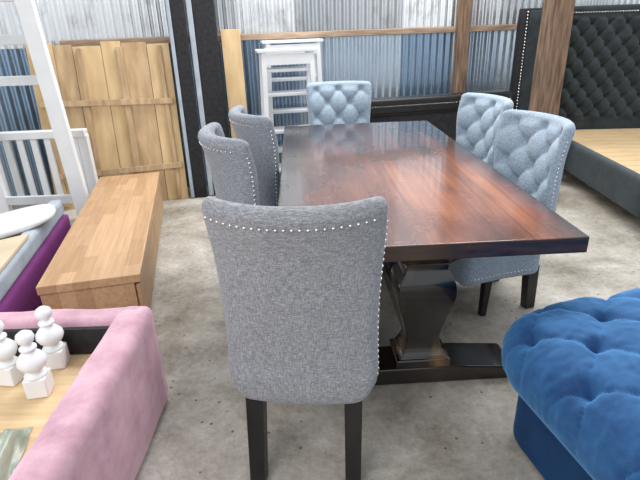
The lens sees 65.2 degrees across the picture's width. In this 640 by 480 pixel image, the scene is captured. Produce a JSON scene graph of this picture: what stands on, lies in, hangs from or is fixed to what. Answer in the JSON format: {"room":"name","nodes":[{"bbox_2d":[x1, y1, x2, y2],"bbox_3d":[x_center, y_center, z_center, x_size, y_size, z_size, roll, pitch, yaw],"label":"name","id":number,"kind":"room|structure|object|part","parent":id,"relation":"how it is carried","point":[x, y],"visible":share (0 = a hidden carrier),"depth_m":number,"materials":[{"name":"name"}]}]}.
{"room":"store","nodes":[
{"label":"store","id":0,"kind":"room"},
{"bbox_2d":[0,0,639,195],"bbox_3d":[0.431,-2.261,4.757,11.486,3.300,0.046,-7,24,-11],"label":"wall","id":1,"kind":"structure","parent":0,"point":[401,64],"depth_m":4.81,"materials":[{"name":"grey metal"}]},
{"bbox_2d":[59,24,516,46],"bbox_3d":[0.998,-2.055,4.906,6.600,0.055,0.061,-7,24,-11],"label":"timber beam","id":2,"kind":"structure","parent":1,"relation":"attached to","point":[395,31],"depth_m":4.68,"materials":[{"name":"brown wood"}]},
{"bbox_2d":[11,169,639,479],"bbox_3d":[0.007,0.210,3.359,16.000,0.100,14.000,-2,23,0],"label":"floor","id":3,"kind":"structure","parent":0,"point":[462,429],"depth_m":2.16,"materials":[{"name":"concrete"}]},
{"bbox_2d":[0,200,70,311],"bbox_3d":[-2.050,0.214,2.853,0.900,0.420,1.400,-7,24,-11],"label":"bed base","id":4,"kind":"object","parent":3,"relation":"on","point":[19,279],"visible":0.59,"depth_m":2.75,"materials":[{"name":"fabric"}]},
{"bbox_2d":[0,234,28,271],"bbox_3d":[-1.881,0.140,2.551,0.616,0.103,0.500,-7,24,-11],"label":"wood board","id":5,"kind":"object","parent":4,"relation":"on","point":[9,247],"visible":1,"depth_m":2.65,"materials":[{"name":"beige wood"}]},
{"bbox_2d":[0,204,55,238],"bbox_3d":[-1.927,-0.087,3.022,0.616,0.131,0.420,-11,25,-19],"label":"oval panel","id":6,"kind":"object","parent":4,"relation":"on","point":[14,222],"visible":1,"depth_m":3.01,"materials":[{"name":"white paint"}]},
{"bbox_2d":[0,0,88,215],"bbox_3d":[-2.243,-1.107,3.553,0.924,2.311,0.184,-2,23,0],"label":"ladder","id":7,"kind":"object","parent":3,"relation":"on","point":[33,36],"visible":0.74,"depth_m":3.58,"materials":[{"name":"white paint"}]},
{"bbox_3d":[-2.553,-1.097,3.553,0.351,2.311,0.101,14,28,33],"label":"post","id":8,"kind":"part","parent":7,"relation":"part of","materials":[{"name":"white paint"}]},
{"bbox_2d":[0,128,97,195],"bbox_3d":[-2.503,-0.500,4.105,1.305,0.765,0.076,-3,23,-3],"label":"crib","id":9,"kind":"object","parent":3,"relation":"on","point":[81,139],"visible":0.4,"depth_m":4.05,"materials":[{"name":"white paint"}]},
{"bbox_3d":[-2.509,-0.824,3.966,1.280,0.060,0.075,-3,23,-3],"label":"rail","id":10,"kind":"part","parent":9,"relation":"part of","materials":[{"name":"white paint"}]},
{"bbox_3d":[-1.889,-0.513,4.144,0.075,0.720,0.055,-3,23,-3],"label":"post","id":11,"kind":"part","parent":9,"relation":"part of","materials":[{"name":"white paint"}]},
{"bbox_2d":[0,306,167,479],"bbox_3d":[-1.372,0.874,1.209,1.468,0.477,1.967,-2,23,0],"label":"frame","id":12,"kind":"object","parent":3,"relation":"on","point":[100,416],"visible":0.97,"depth_m":1.68,"materials":[{"name":"pink fabric"}]},
{"bbox_2d":[0,320,24,386],"bbox_3d":[-1.113,0.391,1.754,0.094,0.250,0.094,1,24,7],"label":"finial","id":13,"kind":"object","parent":12,"relation":"on","point":[10,375],"visible":0.94,"depth_m":1.75,"materials":[{"name":"white paint"}]},
{"bbox_2d":[0,426,32,479],"bbox_3d":[-0.968,0.643,1.386,0.230,0.061,0.360,-8,24,-13],"label":"plastic sheet","id":14,"kind":"object","parent":12,"relation":"on","point":[13,442],"visible":0.98,"depth_m":1.47,"materials":[{"name":"clear plastic"}]},
{"bbox_2d":[15,330,54,398],"bbox_3d":[-0.972,0.414,1.690,0.094,0.250,0.094,-6,24,-9],"label":"finial","id":15,"kind":"object","parent":12,"relation":"on","point":[38,382],"visible":1,"depth_m":1.68,"materials":[{"name":"white paint"}]},
{"bbox_2d":[34,306,69,369],"bbox_3d":[-0.989,0.353,1.832,0.094,0.250,0.094,-5,24,-7],"label":"finial","id":16,"kind":"object","parent":12,"relation":"on","point":[49,335],"visible":0.97,"depth_m":1.81,"materials":[{"name":"white paint"}]},
{"bbox_3d":[-1.384,0.514,2.049,1.444,0.467,0.139,-2,23,0],"label":"rail","id":17,"kind":"part","parent":12,"relation":"part of","materials":[{"name":"pink fabric"}]},
{"bbox_2d":[36,172,163,308],"bbox_3d":[-1.334,0.000,3.344,0.470,0.380,1.950,-7,24,-12],"label":"wooden bench","id":18,"kind":"object","parent":3,"relation":"on","point":[107,258],"visible":0.91,"depth_m":2.76,"materials":[{"name":"brown wood"}]},
{"bbox_3d":[-1.015,0.152,2.956,0.022,0.250,0.945,-7,24,-12],"label":"drawer","id":19,"kind":"part","parent":18,"relation":"part of","materials":[{"name":"brown wood"}]},
{"bbox_3d":[-1.243,-0.211,3.815,0.022,0.250,0.945,-7,24,-12],"label":"drawer","id":20,"kind":"part","parent":18,"relation":"part of","materials":[{"name":"brown wood"}]},
{"bbox_2d":[25,41,188,209],"bbox_3d":[-1.847,-1.009,4.441,1.151,1.394,0.260,-7,24,-11],"label":"panel","id":21,"kind":"object","parent":3,"relation":"on","point":[131,100],"visible":0.7,"depth_m":4.42,"materials":[{"name":"brown wood"}]},
{"bbox_2d":[165,0,206,197],"bbox_3d":[-1.198,-1.406,4.427,0.155,2.096,0.256,-7,24,-12],"label":"upholstered panel","id":22,"kind":"object","parent":3,"relation":"on","point":[175,9],"visible":0.98,"depth_m":4.43,"materials":[{"name":"black fabric"}]},
{"bbox_2d":[185,0,227,194],"bbox_3d":[-1.001,-1.485,4.469,0.238,2.196,0.265,-7,24,-12],"label":"upholstered panel","id":23,"kind":"object","parent":3,"relation":"on","point":[200,13],"visible":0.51,"depth_m":4.41,"materials":[{"name":"black fabric"}]},
{"bbox_2d":[198,122,258,204],"bbox_3d":[-0.249,-0.064,2.583,0.622,1.046,0.533,-11,25,-21],"label":"dining chair","id":24,"kind":"object","parent":3,"relation":"on","point":[231,163],"visible":0.39,"depth_m":2.20,"materials":[{"name":"grey fabric"}]},
{"bbox_2d":[220,29,246,138],"bbox_3d":[-0.769,-1.192,4.702,0.170,1.456,0.145,-7,24,-11],"label":"plywood board","id":25,"kind":"object","parent":3,"relation":"on","point":[230,38],"visible":0.46,"depth_m":4.57,"materials":[{"name":"beige wood"}]},
{"bbox_2d":[228,105,279,205],"bbox_3d":[-0.202,-0.292,3.107,0.622,1.046,0.533,-11,25,-21],"label":"dining chair","id":26,"kind":"object","parent":3,"relation":"on","point":[258,131],"visible":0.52,"depth_m":2.74,"materials":[{"name":"grey fabric"}]},
{"bbox_2d":[255,47,317,171],"bbox_3d":[-0.275,-1.053,4.552,0.510,1.291,0.290,-7,24,-11],"label":"ladder shelf","id":27,"kind":"object","parent":3,"relation":"on","point":[307,58],"visible":0.56,"depth_m":4.28,"materials":[{"name":"white paint"}]},
{"bbox_2d":[260,38,322,152],"bbox_3d":[-0.240,-1.213,4.843,0.560,1.351,0.230,-7,24,-11],"label":"ladder shelf","id":28,"kind":"object","parent":3,"relation":"on","point":[315,43],"visible":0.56,"depth_m":4.61,"materials":[{"name":"white paint"}]},
{"bbox_2d":[201,196,387,479],"bbox_3d":[-0.044,0.284,1.761,0.533,1.046,0.622,0,23,6],"label":"dining chair","id":29,"kind":"object","parent":3,"relation":"on","point":[300,286],"visible":1,"depth_m":1.46,"materials":[{"name":"grey fabric"}]},
{"bbox_3d":[-0.216,0.659,1.737,0.060,0.387,0.142,0,23,6],"label":"leg","id":30,"kind":"part","parent":29,"relation":"part of","materials":[{"name":"black paint"}]},
{"bbox_3d":[0.114,0.662,1.705,0.060,0.387,0.142,0,23,6],"label":"leg","id":31,"kind":"part","parent":29,"relation":"part of","materials":[{"name":"black paint"}]},
{"bbox_2d":[306,81,371,124],"bbox_3d":[0.174,-0.719,4.061,0.533,1.041,0.622,-3,23,-2],"label":"dining chair","id":32,"kind":"object","parent":3,"relation":"on","point":[330,102],"visible":0.34,"depth_m":4.08,"materials":[{"name":"blue fabric"}]},
{"bbox_2d":[278,121,589,384],"bbox_3d":[0.349,-0.097,2.958,1.110,0.760,2.330,-3,23,-2],"label":"dining table","id":33,"kind":"object","parent":3,"relation":"on","point":[447,205],"visible":0.77,"depth_m":2.20,"materials":[{"name":"brown wood"}]},
{"bbox_2d":[369,90,513,140],"bbox_3d":[1.138,-1.014,4.945,1.560,0.820,0.157,-7,24,-11],"label":"headboard","id":34,"kind":"object","parent":3,"relation":"on","point":[441,110],"visible":0.38,"depth_m":4.75,"materials":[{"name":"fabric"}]},
{"bbox_3d":[1.139,-0.942,4.980,1.520,0.660,0.100,-7,24,-11],"label":"panel","id":35,"kind":"part","parent":34,"relation":"part of","materials":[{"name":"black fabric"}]},
{"bbox_3d":[1.127,-1.327,4.813,1.560,0.140,0.150,-7,24,-11],"label":"padded rail","id":36,"kind":"part","parent":34,"relation":"part of","materials":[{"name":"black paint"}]},
{"bbox_2d":[451,0,472,92],"bbox_3d":[1.398,-2.269,4.829,0.123,3.200,0.123,-7,24,-11],"label":"timber post","id":37,"kind":"object","parent":3,"relation":"on","point":[464,7],"visible":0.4,"depth_m":4.94,"materials":[{"name":"brown wood"}]},
{"bbox_2d":[456,93,513,166],"bbox_3d":[0.906,-0.430,3.370,0.622,1.015,0.533,-8,24,-13],"label":"dining chair","id":38,"kind":"object","parent":3,"relation":"on","point":[478,114],"visible":0.34,"depth_m":3.33,"materials":[{"name":"blue fabric"}]},
{"bbox_2d":[449,109,575,315],"bbox_3d":[0.935,-0.138,2.691,0.622,1.015,0.533,-8,24,-13],"label":"dining chair","id":39,"kind":"object","parent":3,"relation":"on","point":[532,147],"visible":0.59,"depth_m":2.57,"materials":[{"name":"blue fabric"}]},
{"bbox_3d":[0.881,0.284,2.663,0.048,0.264,0.046,-8,24,-13],"label":"leg","id":40,"kind":"part","parent":39,"relation":"part of","materials":[{"name":"black paint"}]},
{"bbox_3d":[0.866,0.009,2.733,0.470,0.246,0.522,-8,24,-13],"label":"seat","id":41,"kind":"part","parent":39,"relation":"part of","materials":[{"name":"blue fabric"}]},
{"bbox_3d":[1.138,0.248,2.725,0.076,0.266,0.056,-8,24,-13],"label":"leg","id":42,"kind":"part","parent":39,"relation":"part of","materials":[{"name":"black paint"}]},
{"bbox_3d":[1.135,-0.315,2.672,0.200,0.687,0.530,-8,24,-13],"label":"backrest","id":43,"kind":"part","parent":39,"relation":"part of","materials":[{"name":"blue fabric"}]},
{"bbox_2d":[510,8,542,110],"bbox_3d":[2.034,-1.484,5.042,0.220,1.550,0.120,-6,24,-9],"label":"headboard","id":44,"kind":"object","parent":3,"relation":"on","point":[529,19],"visible":0.48,"depth_m":4.86,"materials":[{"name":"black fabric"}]},
{"bbox_2d":[528,0,574,115],"bbox_3d":[2.004,-2.014,4.192,0.212,3.200,0.182,-7,24,-11],"label":"timber post","id":45,"kind":"object","parent":3,"relation":"on","point":[557,15],"visible":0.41,"depth_m":4.31,"materials":[{"name":"brown wood"}]},
{"bbox_2d":[501,288,639,479],"bbox_3d":[1.310,0.565,1.580,1.253,0.582,1.014,-7,24,-11],"label":"tufted ottoman","id":46,"kind":"object","parent":3,"relation":"on","point":[573,366],"visible":1,"depth_m":1.52,"materials":[{"name":"blue fabric"}]},
{"bbox_2d":[558,4,639,217],"bbox_3d":[3.176,-1.167,4.208,1.890,1.560,2.335,-1,23,3],"label":"bed","id":47,"kind":"object","parent":3,"relation":"on","point":[600,94],"visible":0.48,"depth_m":4.99,"materials":[{"name":"grey fabric"}]},
{"bbox_3d":[3.218,-1.597,5.200,1.760,1.560,0.172,-1,23,3],"label":"headboard","id":48,"kind":"part","parent":47,"relation":"part of","materials":[{"name":"grey fabric"}]},
{"bbox_3d":[2.352,-0.670,4.434,0.080,0.280,2.120,-1,23,3],"label":"rail","id":49,"kind":"part","parent":47,"relation":"part of","materials":[{"name":"grey fabric"}]}
]}

